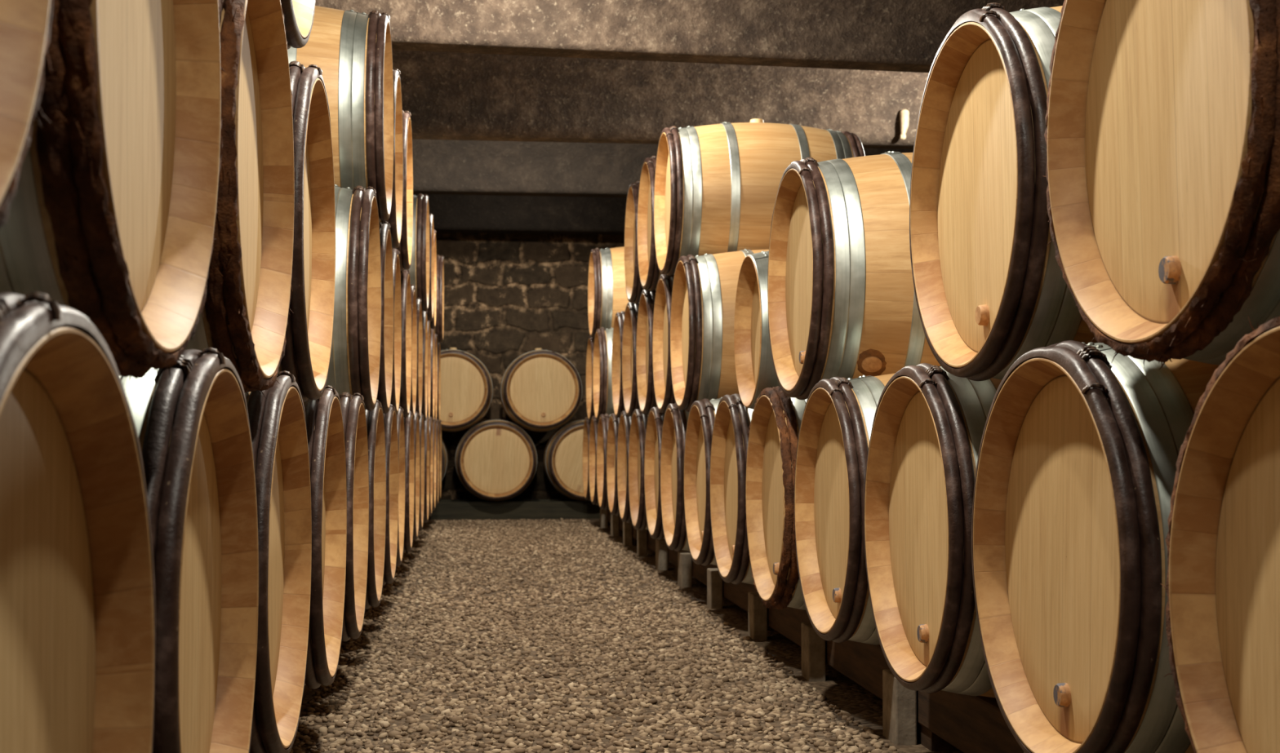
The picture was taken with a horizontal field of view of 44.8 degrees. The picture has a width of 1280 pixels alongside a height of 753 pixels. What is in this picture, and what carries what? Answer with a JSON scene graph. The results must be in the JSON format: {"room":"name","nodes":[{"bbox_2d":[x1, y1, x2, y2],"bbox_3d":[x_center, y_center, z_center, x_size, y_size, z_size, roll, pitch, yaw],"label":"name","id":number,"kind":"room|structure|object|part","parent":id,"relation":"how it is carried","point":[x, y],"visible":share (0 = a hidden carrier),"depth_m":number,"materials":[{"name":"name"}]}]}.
{"room":"wine cellar","nodes":[
{"label":"wine cellar","id":0,"kind":"room"},
{"bbox_2d":[435,231,624,499],"bbox_3d":[-0.075,-0.340,13.852,6.420,3.200,0.200,0,-2,-6],"label":"wall","id":1,"kind":"structure","parent":0,"point":[508,296],"depth_m":13.65,"materials":[{"name":"brown stone"}]},
{"bbox_2d":[291,519,963,752],"bbox_3d":[0.828,0.891,5.318,6.420,0.001,17.260,0,-2,-6],"label":"floor","id":2,"kind":"structure","parent":0,"point":[842,692],"depth_m":4.31,"materials":[{"name":"grey gravel"}]},
{"bbox_2d":[302,684,311,702],"bbox_3d":[-1.156,0.872,6.410,0.055,0.158,11.650,0,-2,-6],"label":"support rail","id":3,"kind":"object","parent":2,"relation":"on","point":[306,690],"visible":0.02,"depth_m":4.09,"materials":[{"name":"brown wood"}]},
{"bbox_2d":[0,292,155,752],"bbox_3d":[-0.811,0.246,1.062,0.826,0.703,0.684,0,-2,-6],"label":"wine barrel","id":4,"kind":"object","parent":3,"relation":"on","point":[77,584],"visible":1,"depth_m":1.24,"materials":[{"name":"brown wood"}]},
{"bbox_2d":[0,0,57,228],"bbox_3d":[-0.776,-0.352,0.728,0.827,0.704,0.685,0,-2,-6],"label":"wine barrel","id":5,"kind":"object","parent":4,"relation":"on","point":[24,24],"visible":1,"depth_m":1.01,"materials":[{"name":"brown wood"}]},
{"bbox_2d":[120,347,258,752],"bbox_3d":[-0.892,0.272,1.776,0.826,0.703,0.685,0,-2,-6],"label":"wine barrel","id":6,"kind":"object","parent":3,"relation":"on","point":[192,423],"visible":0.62,"depth_m":1.90,"materials":[{"name":"brown wood"}]},
{"bbox_2d":[0,0,226,381],"bbox_3d":[-0.856,-0.327,1.442,0.833,0.704,0.688,0,-2,-6],"label":"wine barrel","id":7,"kind":"object","parent":6,"relation":"on","point":[113,211],"visible":0.88,"depth_m":1.47,"materials":[{"name":"brown wood"}]},
{"bbox_2d":[244,370,311,752],"bbox_3d":[-0.974,0.297,2.494,0.826,0.704,0.684,0,-2,-6],"label":"wine barrel","id":8,"kind":"object","parent":3,"relation":"on","point":[277,421],"visible":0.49,"depth_m":2.66,"materials":[{"name":"brown wood"}]},
{"bbox_2d":[185,0,295,399],"bbox_3d":[-0.935,-0.301,2.158,0.831,0.704,0.685,0,-2,-6],"label":"wine barrel","id":9,"kind":"object","parent":8,"relation":"on","point":[246,307],"visible":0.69,"depth_m":2.31,"materials":[{"name":"brown wood"}]},
{"bbox_2d":[303,385,346,689],"bbox_3d":[-1.044,0.323,3.208,0.826,0.703,0.684,0,-2,-6],"label":"wine barrel","id":10,"kind":"object","parent":3,"relation":"on","point":[323,415],"visible":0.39,"depth_m":3.36,"materials":[{"name":"brown wood"}]},
{"bbox_2d":[277,60,335,402],"bbox_3d":[-1.005,-0.275,2.874,0.826,0.703,0.685,0,-2,-6],"label":"wine barrel","id":11,"kind":"object","parent":10,"relation":"on","point":[309,328],"visible":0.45,"depth_m":3.05,"materials":[{"name":"brown wood"}]},
{"bbox_2d":[280,0,315,49],"bbox_3d":[-0.969,-0.873,2.538,0.826,0.704,0.685,0,-2,-6],"label":"wine barrel","id":12,"kind":"object","parent":11,"relation":"on","point":[299,15],"visible":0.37,"depth_m":2.64,"materials":[{"name":"brown wood"}]},
{"bbox_2d":[338,392,368,641],"bbox_3d":[-1.118,0.348,3.923,0.826,0.703,0.684,0,-2,-6],"label":"wine barrel","id":13,"kind":"object","parent":3,"relation":"on","point":[353,406],"visible":0.19,"depth_m":4.07,"materials":[{"name":"brown wood"}]},
{"bbox_2d":[364,400,386,609],"bbox_3d":[-1.190,0.374,4.641,0.826,0.703,0.685,0,-2,-6],"label":"wine barrel","id":14,"kind":"object","parent":3,"relation":"on","point":[375,418],"visible":0.14,"depth_m":4.81,"materials":[{"name":"brown wood"}]},
{"bbox_2d":[324,184,381,410],"bbox_3d":[-1.149,-0.224,4.305,0.826,0.704,0.685,0,-2,-6],"label":"wine barrel","id":15,"kind":"object","parent":14,"relation":"on","point":[355,355],"visible":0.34,"depth_m":4.10,"materials":[{"name":"brown wood"}]},
{"bbox_2d":[287,5,393,222],"bbox_3d":[-1.171,-0.796,4.685,0.826,0.703,0.684,0,-2,-6],"label":"wine barrel","id":16,"kind":"object","parent":15,"relation":"on","point":[352,50],"visible":0.28,"depth_m":4.44,"materials":[{"name":"brown wood"}]},
{"bbox_2d":[376,222,393,413],"bbox_3d":[-1.224,-0.198,5.019,0.826,0.704,0.684,0,-2,-6],"label":"wine barrel","id":17,"kind":"object","parent":14,"relation":"on","point":[385,378],"visible":0.13,"depth_m":5.22,"materials":[{"name":"brown wood"}]},
{"bbox_2d":[382,404,398,586],"bbox_3d":[-1.262,0.400,5.358,0.826,0.703,0.685,0,-2,-6],"label":"wine barrel","id":18,"kind":"object","parent":3,"relation":"on","point":[390,418],"visible":0.16,"depth_m":5.55,"materials":[{"name":"brown wood"}]},
{"bbox_2d":[390,248,401,415],"bbox_3d":[-1.307,-0.173,5.734,0.826,0.704,0.685,0,-2,-6],"label":"wine barrel","id":19,"kind":"object","parent":18,"relation":"on","point":[396,383],"visible":0.1,"depth_m":6.00,"materials":[{"name":"brown wood"}]},
{"bbox_2d":[379,68,403,248],"bbox_3d":[-1.251,-0.770,5.401,0.826,0.704,0.685,0,-2,-6],"label":"wine barrel","id":20,"kind":"object","parent":19,"relation":"on","point":[396,215],"visible":0.11,"depth_m":5.63,"materials":[{"name":"brown wood"}]},
{"bbox_2d":[395,406,405,566],"bbox_3d":[-1.344,0.425,6.071,0.826,0.703,0.685,0,-2,-6],"label":"wine barrel","id":21,"kind":"object","parent":3,"relation":"on","point":[400,419],"visible":0.12,"depth_m":6.34,"materials":[{"name":"brown wood"}]},
{"bbox_2d":[403,411,414,553],"bbox_3d":[-1.410,0.451,6.787,0.827,0.704,0.686,0,-2,-6],"label":"wine barrel","id":22,"kind":"object","parent":3,"relation":"on","point":[408,422],"visible":0.06,"depth_m":6.68,"materials":[{"name":"brown wood"}]},
{"bbox_2d":[399,269,411,417],"bbox_3d":[-1.373,-0.147,6.451,0.826,0.704,0.684,0,-2,-6],"label":"wine barrel","id":23,"kind":"object","parent":22,"relation":"on","point":[406,357],"visible":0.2,"depth_m":6.36,"materials":[{"name":"brown wood"}]},
{"bbox_2d":[392,110,413,271],"bbox_3d":[-1.319,-0.745,6.119,0.826,0.704,0.685,0,-2,-6],"label":"wine barrel","id":24,"kind":"object","parent":23,"relation":"on","point":[405,248],"visible":0.18,"depth_m":6.10,"materials":[{"name":"brown wood"}]},
{"bbox_2d":[412,411,419,540],"bbox_3d":[-1.487,0.476,7.503,0.826,0.704,0.685,0,-2,-6],"label":"wine barrel","id":25,"kind":"object","parent":3,"relation":"on","point":[415,420],"visible":0.11,"depth_m":7.73,"materials":[{"name":"brown wood"}]},
{"bbox_2d":[409,284,417,418],"bbox_3d":[-1.453,-0.122,7.167,0.826,0.704,0.685,0,-2,-6],"label":"wine barrel","id":26,"kind":"object","parent":25,"relation":"on","point":[414,318],"visible":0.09,"depth_m":7.43,"materials":[{"name":"brown wood"}]},
{"bbox_2d":[417,413,424,531],"bbox_3d":[-1.563,0.502,8.218,0.826,0.704,0.684,0,-2,-6],"label":"wine barrel","id":27,"kind":"object","parent":3,"relation":"on","point":[421,420],"visible":0.12,"depth_m":8.41,"materials":[{"name":"brown wood"}]},
{"bbox_2d":[415,297,422,420],"bbox_3d":[-1.527,-0.096,7.884,0.826,0.704,0.685,0,-2,-6],"label":"wine barrel","id":28,"kind":"object","parent":27,"relation":"on","point":[419,308],"visible":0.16,"depth_m":8.10,"materials":[{"name":"brown wood"}]},
{"bbox_2d":[421,311,427,421],"bbox_3d":[-1.595,-0.070,8.597,0.826,0.703,0.684,0,-2,-6],"label":"wine barrel","id":29,"kind":"object","parent":27,"relation":"on","point":[424,322],"visible":0.12,"depth_m":8.47,"materials":[{"name":"brown wood"}]},
{"bbox_2d":[404,193,429,311],"bbox_3d":[-1.542,-0.668,8.266,0.826,0.704,0.685,0,-2,-6],"label":"wine barrel","id":30,"kind":"object","parent":29,"relation":"on","point":[419,269],"visible":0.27,"depth_m":8.04,"materials":[{"name":"brown wood"}]},
{"bbox_2d":[422,415,429,523],"bbox_3d":[-1.631,0.528,8.934,0.826,0.703,0.685,0,-2,-6],"label":"wine barrel","id":31,"kind":"object","parent":3,"relation":"on","point":[426,425],"visible":0.07,"depth_m":8.82,"materials":[{"name":"brown wood"}]},
{"bbox_2d":[426,320,431,421],"bbox_3d":[-1.676,-0.045,9.312,0.826,0.704,0.685,0,-2,-6],"label":"wine barrel","id":32,"kind":"object","parent":31,"relation":"on","point":[428,322],"visible":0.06,"depth_m":9.56,"materials":[{"name":"brown wood"}]},
{"bbox_2d":[426,213,434,321],"bbox_3d":[-1.611,-0.642,8.981,0.828,0.703,0.687,0,-2,-6],"label":"wine barrel","id":33,"kind":"object","parent":32,"relation":"on","point":[430,309],"visible":0.11,"depth_m":8.88,"materials":[{"name":"brown wood"}]},
{"bbox_2d":[428,417,433,516],"bbox_3d":[-1.707,0.553,9.651,0.828,0.704,0.686,0,-2,-6],"label":"wine barrel","id":34,"kind":"object","parent":3,"relation":"on","point":[430,422],"visible":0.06,"depth_m":9.88,"materials":[{"name":"brown wood"}]},
{"bbox_2d":[429,328,435,422],"bbox_3d":[-1.744,-0.019,10.030,0.826,0.704,0.685,0,-2,-6],"label":"wine barrel","id":35,"kind":"object","parent":34,"relation":"on","point":[432,331],"visible":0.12,"depth_m":9.91,"materials":[{"name":"brown wood"}]},
{"bbox_2d":[430,229,436,329],"bbox_3d":[-1.691,-0.617,9.697,0.826,0.704,0.685,0,-2,-6],"label":"wine barrel","id":36,"kind":"object","parent":35,"relation":"on","point":[433,323],"visible":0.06,"depth_m":9.96,"materials":[{"name":"brown wood"}]},
{"bbox_2d":[431,417,435,511],"bbox_3d":[-1.780,0.579,10.366,0.826,0.703,0.685,0,-2,-6],"label":"wine barrel","id":37,"kind":"object","parent":3,"relation":"on","point":[434,420],"visible":0.09,"depth_m":10.35,"materials":[{"name":"brown wood"}]},
{"bbox_2d":[435,418,439,506],"bbox_3d":[-1.852,0.605,11.081,0.826,0.704,0.684,0,-2,-6],"label":"wine barrel","id":38,"kind":"object","parent":3,"relation":"on","point":[437,420],"visible":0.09,"depth_m":11.00,"materials":[{"name":"brown wood"}]},
{"bbox_2d":[434,333,437,421],"bbox_3d":[-1.822,0.007,10.746,0.826,0.704,0.684,0,-2,-6],"label":"wine barrel","id":39,"kind":"object","parent":38,"relation":"on","point":[435,335],"visible":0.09,"depth_m":11.03,"materials":[{"name":"brown wood"}]},
{"bbox_2d":[434,254,444,343],"bbox_3d":[-1.823,-0.565,11.129,0.826,0.704,0.685,0,-2,-6],"label":"wine barrel","id":40,"kind":"object","parent":39,"relation":"on","point":[438,331],"visible":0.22,"depth_m":10.93,"materials":[{"name":"brown wood"}]},
{"bbox_2d":[438,420,441,501],"bbox_3d":[-1.927,0.630,11.799,0.826,0.703,0.684,0,-2,-6],"label":"wine barrel","id":41,"kind":"object","parent":3,"relation":"on","point":[439,424],"visible":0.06,"depth_m":12.01,"materials":[{"name":"brown wood"}]},
{"bbox_2d":[436,342,440,423],"bbox_3d":[-1.891,0.032,11.463,0.826,0.704,0.685,0,-2,-6],"label":"wine barrel","id":42,"kind":"object","parent":41,"relation":"on","point":[438,344],"visible":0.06,"depth_m":11.34,"materials":[{"name":"brown wood"}]},
{"bbox_2d":[438,499,577,502],"bbox_3d":[-1.105,1.126,13.174,2.600,0.161,0.060,0,-2,-6],"label":"support rail","id":43,"kind":"object","parent":2,"relation":"on","point":[441,500],"visible":0.04,"depth_m":13.15,"materials":[{"name":"brown wood"}]},
{"bbox_2d":[428,501,599,519],"bbox_3d":[-1.059,1.110,12.747,2.600,0.161,0.070,0,-2,-6],"label":"support rail","id":44,"kind":"object","parent":2,"relation":"on","point":[551,509],"visible":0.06,"depth_m":12.72,"materials":[{"name":"grey wood"}]},
{"bbox_2d":[441,439,448,482],"bbox_3d":[-1.938,0.689,12.879,0.686,0.702,0.828,0,-2,-6],"label":"wine barrel","id":45,"kind":"object","parent":44,"relation":"on","point":[444,452],"visible":0.09,"depth_m":12.69,"materials":[{"name":"brown wood"}]},
{"bbox_2d":[454,419,537,502],"bbox_3d":[-1.202,0.710,12.956,0.686,0.705,0.827,0,-2,-6],"label":"wine barrel","id":46,"kind":"object","parent":44,"relation":"on","point":[495,460],"visible":1,"depth_m":12.59,"materials":[{"name":"brown wood"}]},
{"bbox_2d":[440,347,493,431],"bbox_3d":[-1.568,0.110,12.940,0.684,0.704,0.826,0,-2,-6],"label":"wine barrel","id":47,"kind":"object","parent":46,"relation":"on","point":[466,383],"visible":0.65,"depth_m":12.58,"materials":[{"name":"brown wood"}]},
{"bbox_2d":[543,419,588,501],"bbox_3d":[-0.466,0.699,13.035,0.686,0.695,0.827,0,-2,-6],"label":"wine barrel","id":48,"kind":"object","parent":44,"relation":"on","point":[563,451],"visible":0.48,"depth_m":12.66,"materials":[{"name":"brown wood"}]},
{"bbox_2d":[499,348,582,431],"bbox_3d":[-0.832,0.113,13.018,0.684,0.704,0.826,0,-2,-6],"label":"wine barrel","id":49,"kind":"object","parent":48,"relation":"on","point":[540,390],"visible":1,"depth_m":12.65,"materials":[{"name":"brown wood"}]},
{"bbox_2d":[289,518,898,752],"bbox_3d":[-0.575,0.981,7.706,1.368,0.042,9.730,0,-2,-6],"label":"gravel","id":50,"kind":"object","parent":2,"relation":"on","point":[401,663],"visible":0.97,"depth_m":4.62,"materials":[{"name":"gravel"}]},
{"bbox_2d":[600,509,607,528],"bbox_3d":[-0.269,1.056,11.547,0.048,0.163,0.120,0,-2,-6],"label":"support block","id":51,"kind":"object","parent":2,"relation":"on","point":[603,514],"visible":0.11,"depth_m":11.49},
{"bbox_2d":[610,514,619,536],"bbox_3d":[-0.172,1.021,10.642,0.048,0.163,0.120,0,-2,-6],"label":"support block","id":52,"kind":"object","parent":2,"relation":"on","point":[615,521],"visible":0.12,"depth_m":10.58,"materials":[{"name":"brown wood"}]},
{"bbox_2d":[622,521,631,546],"bbox_3d":[-0.078,0.988,9.744,0.048,0.163,0.120,0,-2,-5],"label":"support block","id":53,"kind":"object","parent":2,"relation":"on","point":[627,527],"visible":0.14,"depth_m":9.68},
{"bbox_2d":[632,537,637,546],"bbox_3d":[-0.015,1.044,9.721,0.050,0.065,0.160,0,-2,-6],"label":"rail foot","id":54,"kind":"object","parent":2,"relation":"on","point":[634,541],"visible":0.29,"depth_m":9.65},
{"bbox_2d":[637,529,647,556],"bbox_3d":[0.013,0.956,8.893,0.048,0.163,0.120,0,-2,-5],"label":"support block","id":55,"kind":"object","parent":2,"relation":"on","point":[642,535],"visible":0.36,"depth_m":8.84,"materials":[{"name":"brown wood"}]},
{"bbox_2d":[655,539,667,570],"bbox_3d":[0.112,0.921,7.972,0.048,0.163,0.120,0,-2,-8],"label":"support block","id":56,"kind":"object","parent":2,"relation":"on","point":[661,548],"visible":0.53,"depth_m":7.91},
{"bbox_2d":[675,565,677,575],"bbox_3d":[0.207,0.965,7.634,0.050,0.065,0.160,0,-2,-6],"label":"rail foot","id":57,"kind":"object","parent":2,"relation":"on","point":[676,567],"visible":0.14,"depth_m":7.66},
{"bbox_2d":[677,551,692,587],"bbox_3d":[0.205,0.888,7.091,0.048,0.163,0.120,0,-2,-8],"label":"support block","id":58,"kind":"object","parent":2,"relation":"on","point":[684,559],"visible":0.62,"depth_m":7.03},
{"bbox_2d":[706,568,722,609],"bbox_3d":[0.300,0.855,6.209,0.048,0.163,0.120,0,-2,-5],"label":"support block","id":59,"kind":"object","parent":2,"relation":"on","point":[714,582],"visible":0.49,"depth_m":6.15,"materials":[{"name":"brown wood"}]},
{"bbox_2d":[747,591,767,640],"bbox_3d":[0.400,0.819,5.269,0.048,0.163,0.120,0,-2,-5],"label":"support block","id":60,"kind":"object","parent":2,"relation":"on","point":[757,614],"visible":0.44,"depth_m":5.21,"materials":[{"name":"brown wood"}]},
{"bbox_2d":[800,622,825,682],"bbox_3d":[0.491,0.787,4.401,0.048,0.163,0.120,0,-2,-5],"label":"support block","id":61,"kind":"object","parent":2,"relation":"on","point":[813,647],"visible":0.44,"depth_m":4.34,"materials":[{"name":"brown wood"}]},
{"bbox_2d":[607,509,1023,752],"bbox_3d":[0.323,0.827,6.545,0.065,0.130,11.200,0,-2,-6],"label":"support rail","id":62,"kind":"object","parent":2,"relation":"on","point":[970,724],"visible":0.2,"depth_m":3.46,"materials":[{"name":"brown wood"}]},
{"bbox_2d":[582,417,591,501],"bbox_3d":[-0.003,0.607,11.617,0.826,0.704,0.685,0,-2,-6],"label":"wine barrel","id":63,"kind":"object","parent":62,"relation":"on","point":[587,424],"visible":0.18,"depth_m":11.77,"materials":[{"name":"brown wood"}]},
{"bbox_2d":[588,416,599,505],"bbox_3d":[0.070,0.580,10.902,0.826,0.704,0.685,0,-2,-6],"label":"wine barrel","id":64,"kind":"object","parent":62,"relation":"on","point":[594,423],"visible":0.14,"depth_m":11.05,"materials":[{"name":"brown wood"}]},
{"bbox_2d":[586,336,595,421],"bbox_3d":[0.036,0.008,11.281,0.827,0.703,0.686,0,-2,-6],"label":"wine barrel","id":65,"kind":"object","parent":64,"relation":"on","point":[589,393],"visible":0.16,"depth_m":11.45,"materials":[{"name":"brown wood"}]},
{"bbox_2d":[592,327,614,420],"bbox_3d":[0.109,-0.019,10.567,0.826,0.704,0.685,0,-2,-6],"label":"wine barrel","id":66,"kind":"object","parent":64,"relation":"on","point":[602,348],"visible":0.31,"depth_m":10.31,"materials":[{"name":"brown wood"}]},
{"bbox_2d":[587,246,628,337],"bbox_3d":[0.062,-0.590,10.945,0.827,0.704,0.686,0,-2,-6],"label":"wine barrel","id":67,"kind":"object","parent":66,"relation":"on","point":[606,289],"visible":0.38,"depth_m":10.64,"materials":[{"name":"brown wood"}]},
{"bbox_2d":[596,413,610,511],"bbox_3d":[0.145,0.553,10.185,0.826,0.704,0.685,0,-2,-6],"label":"wine barrel","id":68,"kind":"object","parent":62,"relation":"on","point":[602,428],"visible":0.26,"depth_m":10.21,"materials":[{"name":"brown wood"}]},
{"bbox_2d":[606,413,619,516],"bbox_3d":[0.229,0.526,9.472,0.826,0.703,0.685,0,-2,-6],"label":"wine barrel","id":69,"kind":"object","parent":62,"relation":"on","point":[613,425],"visible":0.2,"depth_m":9.62,"materials":[{"name":"brown wood"}]},
{"bbox_2d":[617,411,631,523],"bbox_3d":[0.303,0.499,8.754,0.826,0.704,0.685,0,-2,-6],"label":"wine barrel","id":70,"kind":"object","parent":62,"relation":"on","point":[624,424],"visible":0.21,"depth_m":8.90,"materials":[{"name":"brown wood"}]},
{"bbox_2d":[611,311,625,417],"bbox_3d":[0.265,-0.072,9.134,0.826,0.703,0.684,0,-2,-6],"label":"wine barrel","id":71,"kind":"object","parent":70,"relation":"on","point":[617,339],"visible":0.17,"depth_m":9.29,"materials":[{"name":"brown wood"}]},
{"bbox_2d":[628,408,648,531],"bbox_3d":[0.376,0.472,8.040,0.826,0.703,0.684,0,-2,-6],"label":"wine barrel","id":72,"kind":"object","parent":62,"relation":"on","point":[639,421],"visible":0.23,"depth_m":8.15,"materials":[{"name":"brown wood"}]},
{"bbox_2d":[622,302,639,417],"bbox_3d":[0.337,-0.100,8.420,0.827,0.704,0.686,0,-2,-6],"label":"wine barrel","id":73,"kind":"object","parent":72,"relation":"on","point":[631,403],"visible":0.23,"depth_m":8.55,"materials":[{"name":"brown wood"}]},
{"bbox_2d":[644,407,665,540],"bbox_3d":[0.459,0.445,7.325,0.829,0.704,0.688,0,-2,-6],"label":"wine barrel","id":74,"kind":"object","parent":62,"relation":"on","point":[655,419],"visible":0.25,"depth_m":7.46,"materials":[{"name":"brown wood"}]},
{"bbox_2d":[635,289,657,415],"bbox_3d":[0.417,-0.126,7.703,0.826,0.703,0.685,0,-2,-6],"label":"wine barrel","id":75,"kind":"object","parent":74,"relation":"on","point":[644,355],"visible":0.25,"depth_m":7.82,"materials":[{"name":"brown wood"}]},
{"bbox_2d":[624,180,643,304],"bbox_3d":[0.352,-0.698,8.080,0.826,0.704,0.684,0,-2,-6],"label":"wine barrel","id":76,"kind":"object","parent":75,"relation":"on","point":[634,289],"visible":0.2,"depth_m":8.22,"materials":[{"name":"brown wood"}]},
{"bbox_2d":[637,155,674,291],"bbox_3d":[0.425,-0.725,7.367,0.828,0.703,0.687,0,-2,-6],"label":"wine barrel","id":77,"kind":"object","parent":75,"relation":"on","point":[650,274],"visible":0.23,"depth_m":7.48,"materials":[{"name":"brown wood"}]},
{"bbox_2d":[660,403,689,551],"bbox_3d":[0.526,0.418,6.607,0.826,0.703,0.684,0,-2,-6],"label":"wine barrel","id":78,"kind":"object","parent":62,"relation":"on","point":[675,420],"visible":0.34,"depth_m":6.68,"materials":[{"name":"brown wood"}]},
{"bbox_2d":[652,274,675,413],"bbox_3d":[0.495,-0.154,6.988,0.826,0.704,0.684,0,-2,-6],"label":"wine barrel","id":79,"kind":"object","parent":78,"relation":"on","point":[662,375],"visible":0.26,"depth_m":7.11,"materials":[{"name":"brown wood"}]},
{"bbox_2d":[653,118,865,275],"bbox_3d":[0.500,-0.752,6.650,0.828,0.703,0.687,0,-2,-6],"label":"wine barrel","id":80,"kind":"object","parent":79,"relation":"on","point":[717,185],"visible":0.66,"depth_m":6.35,"materials":[{"name":"brown wood"}]},
{"bbox_2d":[684,397,721,566],"bbox_3d":[0.611,0.391,5.894,0.826,0.704,0.685,0,-2,-6],"label":"wine barrel","id":81,"kind":"object","parent":62,"relation":"on","point":[701,417],"visible":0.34,"depth_m":5.97,"materials":[{"name":"brown wood"}]},
{"bbox_2d":[670,248,768,412],"bbox_3d":[0.564,-0.181,6.271,0.829,0.704,0.688,0,-2,-6],"label":"wine barrel","id":82,"kind":"object","parent":81,"relation":"on","point":[704,294],"visible":0.37,"depth_m":5.99,"materials":[{"name":"brown wood"}]},
{"bbox_2d":[710,393,754,585],"bbox_3d":[0.681,0.364,5.177,0.829,0.703,0.688,0,-2,-6],"label":"wine barrel","id":83,"kind":"object","parent":62,"relation":"on","point":[730,438],"visible":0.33,"depth_m":5.22,"materials":[{"name":"brown wood"}]},
{"bbox_2d":[733,250,779,409],"bbox_3d":[0.658,-0.138,4.832,0.660,0.541,0.541,0,-2,-6],"label":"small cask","id":84,"kind":"object","parent":83,"relation":"on","point":[754,367],"visible":0.25,"depth_m":4.92,"materials":[{"name":"brown wood"}]},
{"bbox_2d":[745,386,807,610],"bbox_3d":[0.759,0.338,4.462,0.833,0.703,0.688,0,-2,-6],"label":"wine barrel","id":85,"kind":"object","parent":62,"relation":"on","point":[775,425],"visible":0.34,"depth_m":4.46,"materials":[{"name":"brown wood"}]},
{"bbox_2d":[794,373,894,645],"bbox_3d":[0.835,0.310,3.748,0.826,0.704,0.685,0,-2,-6],"label":"wine barrel","id":86,"kind":"object","parent":62,"relation":"on","point":[834,434],"visible":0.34,"depth_m":3.70,"materials":[{"name":"brown wood"}]},
{"bbox_2d":[767,151,940,399],"bbox_3d":[0.797,-0.261,4.127,0.826,0.704,0.685,0,-2,-6],"label":"wine barrel","id":87,"kind":"object","parent":86,"relation":"on","point":[842,302],"visible":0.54,"depth_m":3.84,"materials":[{"name":"brown wood"}]},
{"bbox_2d":[863,363,1001,698],"bbox_3d":[0.911,0.283,3.032,0.826,0.704,0.684,0,-2,-6],"label":"wine barrel","id":88,"kind":"object","parent":62,"relation":"on","point":[929,422],"visible":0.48,"depth_m":2.96,"materials":[{"name":"brown wood"}]},
{"bbox_2d":[971,340,1219,752],"bbox_3d":[0.988,0.257,2.317,0.827,0.704,0.687,0,-2,-6],"label":"wine barrel","id":89,"kind":"object","parent":62,"relation":"on","point":[1079,451],"visible":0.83,"depth_m":2.21,"materials":[{"name":"brown wood"}]},
{"bbox_2d":[909,2,1097,381],"bbox_3d":[0.949,-0.315,2.696,0.826,0.704,0.684,0,-2,-6],"label":"wine barrel","id":90,"kind":"object","parent":89,"relation":"on","point":[990,291],"visible":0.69,"depth_m":2.62,"materials":[{"name":"brown wood"}]},
{"bbox_2d":[1160,315,1279,752],"bbox_3d":[1.068,0.230,1.602,0.832,0.703,0.689,0,-2,-6],"label":"wine barrel","id":91,"kind":"object","parent":62,"relation":"on","point":[1222,540],"visible":1,"depth_m":1.77,"materials":[{"name":"brown wood"}]},
{"bbox_2d":[1042,0,1279,369],"bbox_3d":[1.024,-0.342,1.982,0.830,0.704,0.685,0,-2,-6],"label":"wine barrel","id":92,"kind":"object","parent":91,"relation":"on","point":[1162,134],"visible":0.98,"depth_m":1.93,"materials":[{"name":"brown wood"}]},
{"bbox_2d":[882,670,916,746],"bbox_3d":[0.587,0.753,3.508,0.048,0.163,0.120,0,-2,-6],"label":"support block","id":93,"kind":"object","parent":2,"relation":"on","point":[899,703],"visible":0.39,"depth_m":3.45,"materials":[{"name":"grey concrete"}]},
{"bbox_2d":[916,723,954,751],"bbox_3d":[0.652,0.808,3.461,0.050,0.065,0.160,0,-2,-6],"label":"rail foot","id":94,"kind":"object","parent":2,"relation":"on","point":[925,737],"visible":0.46,"depth_m":3.38,"materials":[{"name":"brown wood"}]},
{"bbox_2d":[315,0,1064,235],"bbox_3d":[0.823,-1.851,5.471,6.320,0.570,16.960,0,-2,-6],"label":"ceiling","id":95,"kind":"structure","parent":0,"point":[527,116],"depth_m":9.13,"materials":[{"name":"paint"}]},
{"bbox_2d":[899,108,909,140],"bbox_3d":[1.595,-1.549,9.445,0.069,0.244,0.188,0,-2,-6],"label":"wall lamp","id":96,"kind":"object","parent":95,"relation":"attached to","point":[904,113],"visible":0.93,"depth_m":9.36,"materials":[{"name":"paint"}]},
{"bbox_3d":[1.588,-1.449,9.372,0.040,0.039,0.040,0,-2,-6],"label":"knob","id":97,"kind":"part","parent":96,"relation":"part of","materials":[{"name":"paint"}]}
]}

